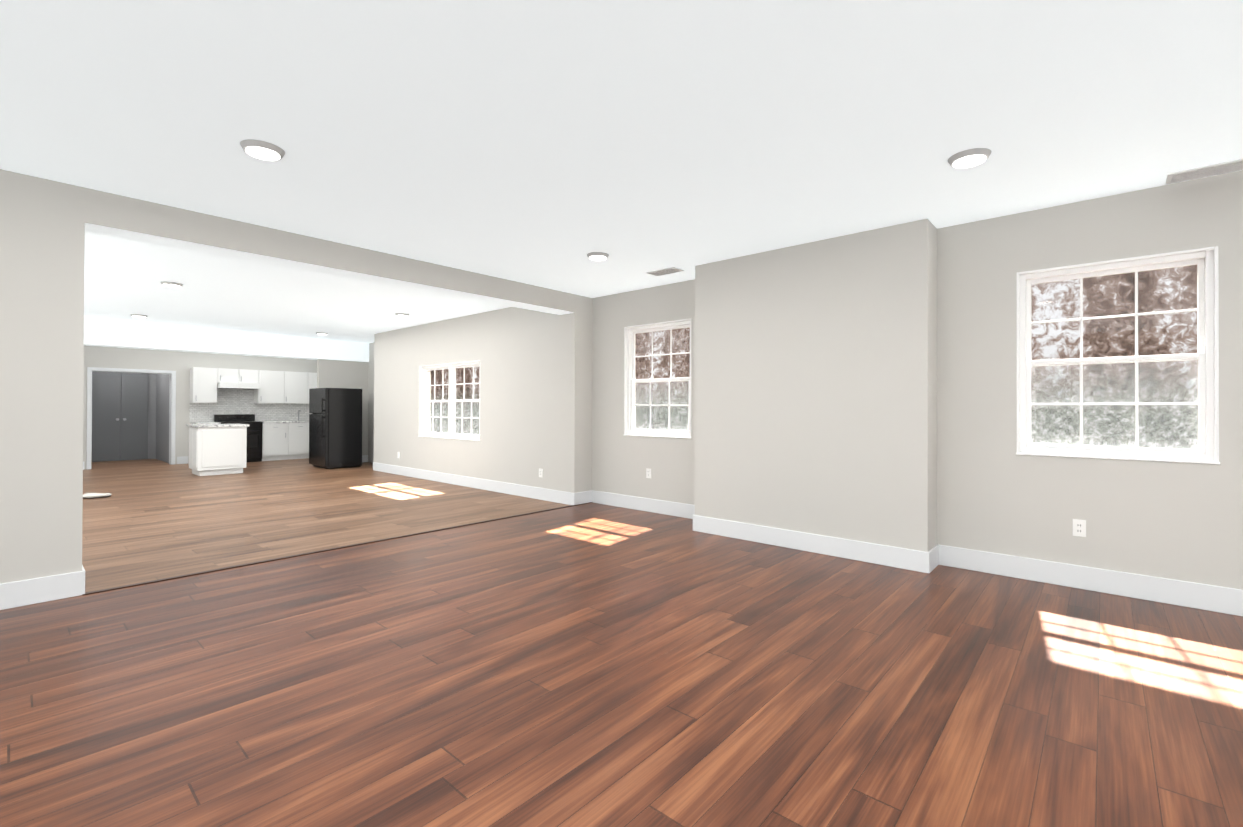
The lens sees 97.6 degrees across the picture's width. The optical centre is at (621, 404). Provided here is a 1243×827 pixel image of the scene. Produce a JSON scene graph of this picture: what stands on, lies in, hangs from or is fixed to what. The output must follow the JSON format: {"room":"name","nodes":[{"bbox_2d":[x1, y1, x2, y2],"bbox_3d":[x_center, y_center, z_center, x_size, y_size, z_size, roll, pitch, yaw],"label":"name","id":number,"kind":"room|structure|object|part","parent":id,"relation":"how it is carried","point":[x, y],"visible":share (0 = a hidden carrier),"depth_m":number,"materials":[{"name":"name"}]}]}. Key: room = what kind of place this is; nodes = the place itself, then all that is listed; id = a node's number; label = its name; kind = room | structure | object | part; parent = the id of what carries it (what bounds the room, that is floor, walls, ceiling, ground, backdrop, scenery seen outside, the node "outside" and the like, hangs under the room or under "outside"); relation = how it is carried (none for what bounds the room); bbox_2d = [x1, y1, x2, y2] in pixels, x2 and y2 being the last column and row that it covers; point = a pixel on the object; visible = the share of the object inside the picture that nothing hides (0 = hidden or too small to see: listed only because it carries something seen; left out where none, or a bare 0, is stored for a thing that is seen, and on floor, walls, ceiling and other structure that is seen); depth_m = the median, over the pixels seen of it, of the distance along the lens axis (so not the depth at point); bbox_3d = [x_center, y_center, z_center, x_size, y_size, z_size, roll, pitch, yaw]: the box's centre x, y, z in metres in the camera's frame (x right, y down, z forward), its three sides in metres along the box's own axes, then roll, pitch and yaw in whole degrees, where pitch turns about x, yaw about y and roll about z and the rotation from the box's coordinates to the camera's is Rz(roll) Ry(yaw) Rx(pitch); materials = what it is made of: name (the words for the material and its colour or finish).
{"room":"empty living room","nodes":[
{"label":"empty living room","id":0,"kind":"room"},
{"bbox_2d":[0,207,84,583],"bbox_3d":[-4.966,0.012,2.233,0.280,2.465,3.908,0,0,42],"label":"wall","id":1,"kind":"structure","parent":0,"point":[42,261],"depth_m":3.46,"materials":[{"name":"paint"}]},
{"bbox_2d":[92,371,155,461],"bbox_3d":[-11.564,-0.072,12.534,0.100,2.700,1.230,0,0,42],"label":"wall","id":2,"kind":"structure","parent":0,"point":[151,377],"depth_m":12.91,"materials":[{"name":"paint"}]},
{"bbox_2d":[92,372,147,461],"bbox_3d":[-11.466,0.263,12.458,0.105,2.010,0.950,0,0,42],"label":"hall door","id":3,"kind":"structure","parent":2,"relation":"in","point":[119,409],"depth_m":12.45,"materials":[{"name":"wood"}]},
{"bbox_2d":[155,374,169,462],"bbox_3d":[-10.473,-0.069,12.498,1.780,2.700,0.116,0,0,42],"label":"wall","id":4,"kind":"structure","parent":0,"point":[158,416],"depth_m":12.46,"materials":[{"name":"paint"}]},
{"bbox_2d":[83,345,316,469],"bbox_3d":[-9.905,-0.072,11.631,0.220,2.700,7.020,0,0,42],"label":"wall","id":5,"kind":"structure","parent":0,"point":[181,363],"depth_m":11.82,"materials":[{"name":"paint"}]},
{"bbox_2d":[86,367,175,468],"bbox_3d":[-10.174,0.266,11.313,0.238,2.020,1.370,0,0,42],"label":"door frame","id":6,"kind":"structure","parent":5,"relation":"attached to","point":[172,404],"depth_m":11.34,"materials":[{"name":"white wood"}]},
{"bbox_2d":[190,367,217,402],"bbox_3d":[-9.205,-0.433,11.982,0.351,0.770,0.430,0,0,42],"label":"upper cabinet","id":7,"kind":"object","parent":5,"relation":"attached to","point":[203,381],"depth_m":11.85,"materials":[{"name":"wood"}]},
{"bbox_2d":[218,368,237,382],"bbox_3d":[-8.932,-0.656,12.290,0.351,0.320,0.390,0,0,42],"label":"upper cabinet","id":8,"kind":"object","parent":5,"relation":"attached to","point":[224,375],"depth_m":12.16,"materials":[{"name":"wood"}]},
{"bbox_2d":[217,383,259,388],"bbox_3d":[-8.755,-0.430,12.392,0.479,0.120,0.760,0,0,42],"label":"range hood","id":9,"kind":"object","parent":8,"relation":"attached to","point":[236,386],"visible":0.82,"depth_m":12.21,"materials":[{"name":"white metal"}]},
{"bbox_2d":[238,369,257,382],"bbox_3d":[-8.673,-0.653,12.582,0.351,0.320,0.390,0,0,42],"label":"upper cabinet","id":10,"kind":"object","parent":5,"relation":"attached to","point":[244,375],"depth_m":12.45,"materials":[{"name":"wood"}]},
{"bbox_2d":[189,389,311,421],"bbox_3d":[-8.564,0.006,12.974,0.004,0.755,2.770,0,0,42],"label":"tile backsplash","id":11,"kind":"structure","parent":5,"relation":"attached to","point":[235,401],"depth_m":12.70,"materials":[{"name":"grey tile"}]},
{"bbox_2d":[254,371,285,402],"bbox_3d":[-8.372,-0.426,12.921,0.351,0.770,0.520,0,0,42],"label":"upper cabinet","id":12,"kind":"object","parent":5,"relation":"attached to","point":[272,389],"depth_m":12.81,"materials":[{"name":"wood"}]},
{"bbox_2d":[286,371,309,402],"bbox_3d":[-8.027,-0.423,13.311,0.351,0.770,0.520,0,0,42],"label":"upper cabinet","id":13,"kind":"object","parent":5,"relation":"attached to","point":[288,387],"depth_m":13.22,"materials":[{"name":"wood"}]},
{"bbox_2d":[310,372,316,388],"bbox_3d":[-7.682,-0.420,13.700,0.351,0.770,0.520,0,0,42],"label":"upper cabinet","id":14,"kind":"object","parent":5,"relation":"attached to","point":[313,376],"depth_m":13.49,"materials":[{"name":"wood"}]},
{"bbox_2d":[317,359,367,454],"bbox_3d":[-6.133,-0.059,11.989,0.110,2.700,1.040,0,0,42],"label":"wall","id":15,"kind":"structure","parent":0,"point":[341,374],"depth_m":12.04,"materials":[{"name":"paint"}]},
{"bbox_2d":[368,342,373,462],"bbox_3d":[-6.087,-0.056,12.523,4.710,2.700,0.620,0,0,42],"label":"wall","id":16,"kind":"structure","parent":0,"point":[371,406],"depth_m":12.25,"materials":[{"name":"paint"}]},
{"bbox_2d":[374,294,586,492],"bbox_3d":[-2.677,-0.064,8.939,5.750,2.700,0.220,0,0,42],"label":"wall","id":17,"kind":"structure","parent":0,"point":[533,392],"depth_m":7.96,"materials":[{"name":"paint"}]},
{"bbox_2d":[418,360,479,440],"bbox_3d":[-2.830,-0.067,9.007,1.878,1.241,0.142,0,0,42],"label":"double window","id":18,"kind":"structure","parent":17,"relation":"in","point":[423,394],"depth_m":9.01,"materials":[{"name":"plastic"}]},
{"bbox_2d":[539,469,542,477],"bbox_3d":[-1.098,0.922,7.379,0.072,0.116,0.008,0,0,42],"label":"electrical outlet","id":19,"kind":"object","parent":17,"relation":"attached to","point":[540,472],"visible":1,"depth_m":7.36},
{"bbox_2d":[587,297,592,490],"bbox_3d":[-0.428,-0.066,7.307,0.220,2.700,0.320,0,0,42],"label":"wall","id":20,"kind":"structure","parent":0,"point":[589,380],"depth_m":7.15,"materials":[{"name":"paint"}]},
{"bbox_2d":[0,458,1242,826],"bbox_3d":[-4.463,1.311,5.127,20.750,0.100,9.520,0,0,42],"label":"floor","id":21,"kind":"structure","parent":0,"point":[592,665],"depth_m":2.50,"materials":[{"name":"brown wood"}]},
{"bbox_2d":[83,493,111,497],"bbox_3d":[-7.193,1.232,7.437,0.249,0.066,0.332,0,0,42],"label":"rag","id":22,"kind":"object","parent":21,"relation":"on","point":[92,495],"visible":0.9,"depth_m":7.38,"materials":[{"name":"fabric"}]},
{"bbox_2d":[189,422,220,423],"bbox_3d":[-9.095,0.829,11.871,0.660,0.905,0.424,0,0,42],"label":"base cabinet","id":23,"kind":"object","parent":21,"relation":"on","point":[204,422],"visible":0.17,"depth_m":11.72,"materials":[{"name":"stone"}]},
{"bbox_2d":[186,424,248,475],"bbox_3d":[-7.561,0.820,10.188,0.770,0.915,0.810,0,0,42],"label":"kitchen island","id":24,"kind":"object","parent":21,"relation":"on","point":[217,449],"visible":1,"depth_m":9.93,"materials":[{"name":"wood"}]},
{"bbox_2d":[214,414,261,461],"bbox_3d":[-8.662,0.750,12.301,0.717,1.070,0.776,0,0,42],"label":"range","id":25,"kind":"object","parent":21,"relation":"on","point":[254,441],"visible":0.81,"depth_m":12.30,"materials":[{"name":"black metal"}]},
{"bbox_2d":[262,422,288,460],"bbox_3d":[-8.264,0.857,12.822,0.641,0.864,0.518,0,0,42],"label":"base cabinet","id":26,"kind":"object","parent":21,"relation":"on","point":[284,440],"depth_m":12.62,"materials":[{"name":"wood"}]},
{"bbox_2d":[289,422,308,458],"bbox_3d":[-7.921,0.860,13.210,0.641,0.864,0.518,0,0,42],"label":"base cabinet","id":27,"kind":"object","parent":21,"relation":"on","point":[298,431],"depth_m":12.99,"materials":[{"name":"wood"}]},
{"bbox_2d":[309,388,361,468],"bbox_3d":[-5.989,0.473,11.344,0.880,1.630,0.772,0,0,42],"label":"fridge","id":28,"kind":"object","parent":21,"relation":"on","point":[335,429],"visible":1,"depth_m":11.07,"materials":[{"name":"black metal"}]},
{"bbox_2d":[82,502,592,595],"bbox_3d":[-1.977,1.266,5.387,0.045,0.007,4.792,0,0,42],"label":"threshold","id":29,"kind":"object","parent":21,"relation":"on","point":[152,581],"depth_m":4.54,"materials":[{"name":"brown wood"}]},
{"bbox_2d":[0,0,1242,342],"bbox_3d":[-4.455,-1.514,5.141,20.750,0.150,9.520,0,0,42],"label":"ceiling","id":30,"kind":"structure","parent":0,"point":[550,144],"depth_m":2.79,"materials":[{"name":"paint"}]},
{"bbox_2d":[130,314,147,317],"bbox_3d":[-7.666,-1.415,8.642,0.216,0.032,0.216,0,0,42],"label":"recessed light","id":31,"kind":"object","parent":30,"relation":"in","point":[139,315],"visible":1,"depth_m":8.60,"materials":[{"name":"white plastic"}]},
{"bbox_2d":[160,281,183,287],"bbox_3d":[-5.300,-1.419,6.411,0.216,0.032,0.216,0,0,42],"label":"recessed light","id":32,"kind":"object","parent":30,"relation":"in","point":[170,284],"visible":1,"depth_m":6.36,"materials":[{"name":"white plastic"}]},
{"bbox_2d":[84,317,368,361],"bbox_3d":[-8.034,-1.210,9.968,0.330,0.430,6.600,0,0,42],"label":"beam","id":33,"kind":"structure","parent":30,"relation":"attached to","point":[117,333],"depth_m":10.18,"materials":[{"name":"paint"}]},
{"bbox_2d":[240,139,284,160],"bbox_3d":[-2.017,-1.427,3.060,0.216,0.032,0.216,0,0,42],"label":"recessed light","id":34,"kind":"object","parent":30,"relation":"in","point":[262,150],"visible":1,"depth_m":3.02,"materials":[{"name":"white plastic"}]},
{"bbox_2d":[0,169,574,314],"bbox_3d":[-3.479,-1.325,3.913,0.280,0.235,8.379,0,0,42],"label":"beam","id":35,"kind":"structure","parent":30,"relation":"attached to","point":[98,212],"depth_m":4.33,"materials":[{"name":"paint"}]},
{"bbox_2d":[316,332,327,334],"bbox_3d":[-5.875,-1.399,10.662,0.216,0.032,0.216,0,0,42],"label":"recessed light","id":36,"kind":"object","parent":30,"relation":"in","point":[321,333],"visible":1,"depth_m":10.60,"materials":[{"name":"white plastic"}]},
{"bbox_2d":[395,313,409,316],"bbox_3d":[-3.421,-1.403,8.486,0.216,0.032,0.216,0,0,42],"label":"recessed light","id":37,"kind":"object","parent":30,"relation":"in","point":[402,314],"visible":1,"depth_m":8.43,"materials":[{"name":"white plastic"}]},
{"bbox_2d":[587,252,608,260],"bbox_3d":[-0.225,-1.411,5.172,0.216,0.032,0.216,0,0,42],"label":"recessed light","id":38,"kind":"object","parent":30,"relation":"in","point":[598,256],"visible":1,"depth_m":5.11,"materials":[{"name":"white plastic"}]},
{"bbox_2d":[646,267,683,275],"bbox_3d":[0.461,-1.416,5.780,0.360,0.010,0.190,0,0,42],"label":"ceiling vent","id":39,"kind":"object","parent":30,"relation":"in","point":[666,271],"visible":0.98,"depth_m":5.76,"materials":[{"name":"metal"}]},
{"bbox_2d":[947,148,991,168],"bbox_3d":[2.002,-1.415,3.131,0.216,0.032,0.216,0,0,42],"label":"recessed light","id":40,"kind":"object","parent":30,"relation":"in","point":[968,158],"visible":1,"depth_m":3.09,"materials":[{"name":"white plastic"}]},
{"bbox_2d":[1165,159,1242,184],"bbox_3d":[3.569,-1.420,3.293,0.380,0.010,0.190,0,0,42],"label":"ceiling vent","id":41,"kind":"object","parent":30,"relation":"in","point":[1207,171],"visible":1,"depth_m":3.30,"materials":[{"name":"metal"}]},
{"bbox_2d":[592,279,694,504],"bbox_3d":[0.413,-0.067,6.628,1.940,2.700,0.220,0,0,42],"label":"wall","id":42,"kind":"structure","parent":0,"point":[621,463],"depth_m":6.75,"materials":[{"name":"paint"}]},
{"bbox_2d":[646,468,650,477],"bbox_3d":[0.327,0.822,6.544,0.072,0.116,0.008,0,0,42],"label":"electrical outlet","id":43,"kind":"object","parent":42,"relation":"attached to","point":[648,472],"visible":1,"depth_m":6.54,"materials":[{"name":"white plastic"}]},
{"bbox_2d":[623,319,690,438],"bbox_3d":[0.451,-0.299,6.528,1.018,1.361,0.142,0,0,42],"label":"window","id":44,"kind":"structure","parent":42,"relation":"in","point":[630,380],"depth_m":6.62,"materials":[{"name":"plastic"}]},
{"bbox_2d":[695,218,936,551],"bbox_3d":[1.771,-0.071,5.103,2.115,2.700,0.700,0,0,42],"label":"wall","id":45,"kind":"structure","parent":0,"point":[815,387],"depth_m":4.66,"materials":[{"name":"paint"}]},
{"bbox_2d":[937,170,1242,589],"bbox_3d":[4.309,-0.075,2.954,4.535,2.700,0.220,0,0,42],"label":"wall","id":46,"kind":"structure","parent":0,"point":[1167,520],"depth_m":3.81,"materials":[{"name":"paint"}]},
{"bbox_2d":[0,455,1242,615],"bbox_3d":[-3.763,1.180,4.560,18.350,0.160,9.000,0,0,42],"label":"baseboard","id":47,"kind":"structure","parent":46,"relation":"attached to","point":[1207,597],"depth_m":4.17,"materials":[{"name":"white wood"}]},
{"bbox_2d":[1073,519,1085,536],"bbox_3d":[3.188,0.856,3.787,0.072,0.116,0.008,0,0,42],"label":"electrical outlet","id":48,"kind":"object","parent":46,"relation":"attached to","point":[1079,527],"visible":1,"depth_m":3.78,"materials":[{"name":"white plastic"}]},
{"bbox_2d":[1016,246,1219,464],"bbox_3d":[3.348,-0.308,3.739,1.023,1.351,0.142,0,0,42],"label":"window","id":49,"kind":"structure","parent":46,"relation":"in","point":[1206,355],"depth_m":3.68,"materials":[{"name":"plastic"}]},
{"bbox_3d":[3.375,-0.297,3.770,0.915,1.222,0.058,0,0,42],"label":"glass","id":50,"kind":"part","parent":49,"relation":"part of","materials":[{"name":"clear glass"}]},
{"label":"outside","id":51,"kind":"structure","parent":0,"visible":0},
{"bbox_2d":[430,265,1197,448],"bbox_3d":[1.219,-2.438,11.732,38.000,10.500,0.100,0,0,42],"label":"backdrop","id":52,"kind":"structure","parent":51,"point":[1044,305],"depth_m":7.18,"materials":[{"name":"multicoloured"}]}
]}

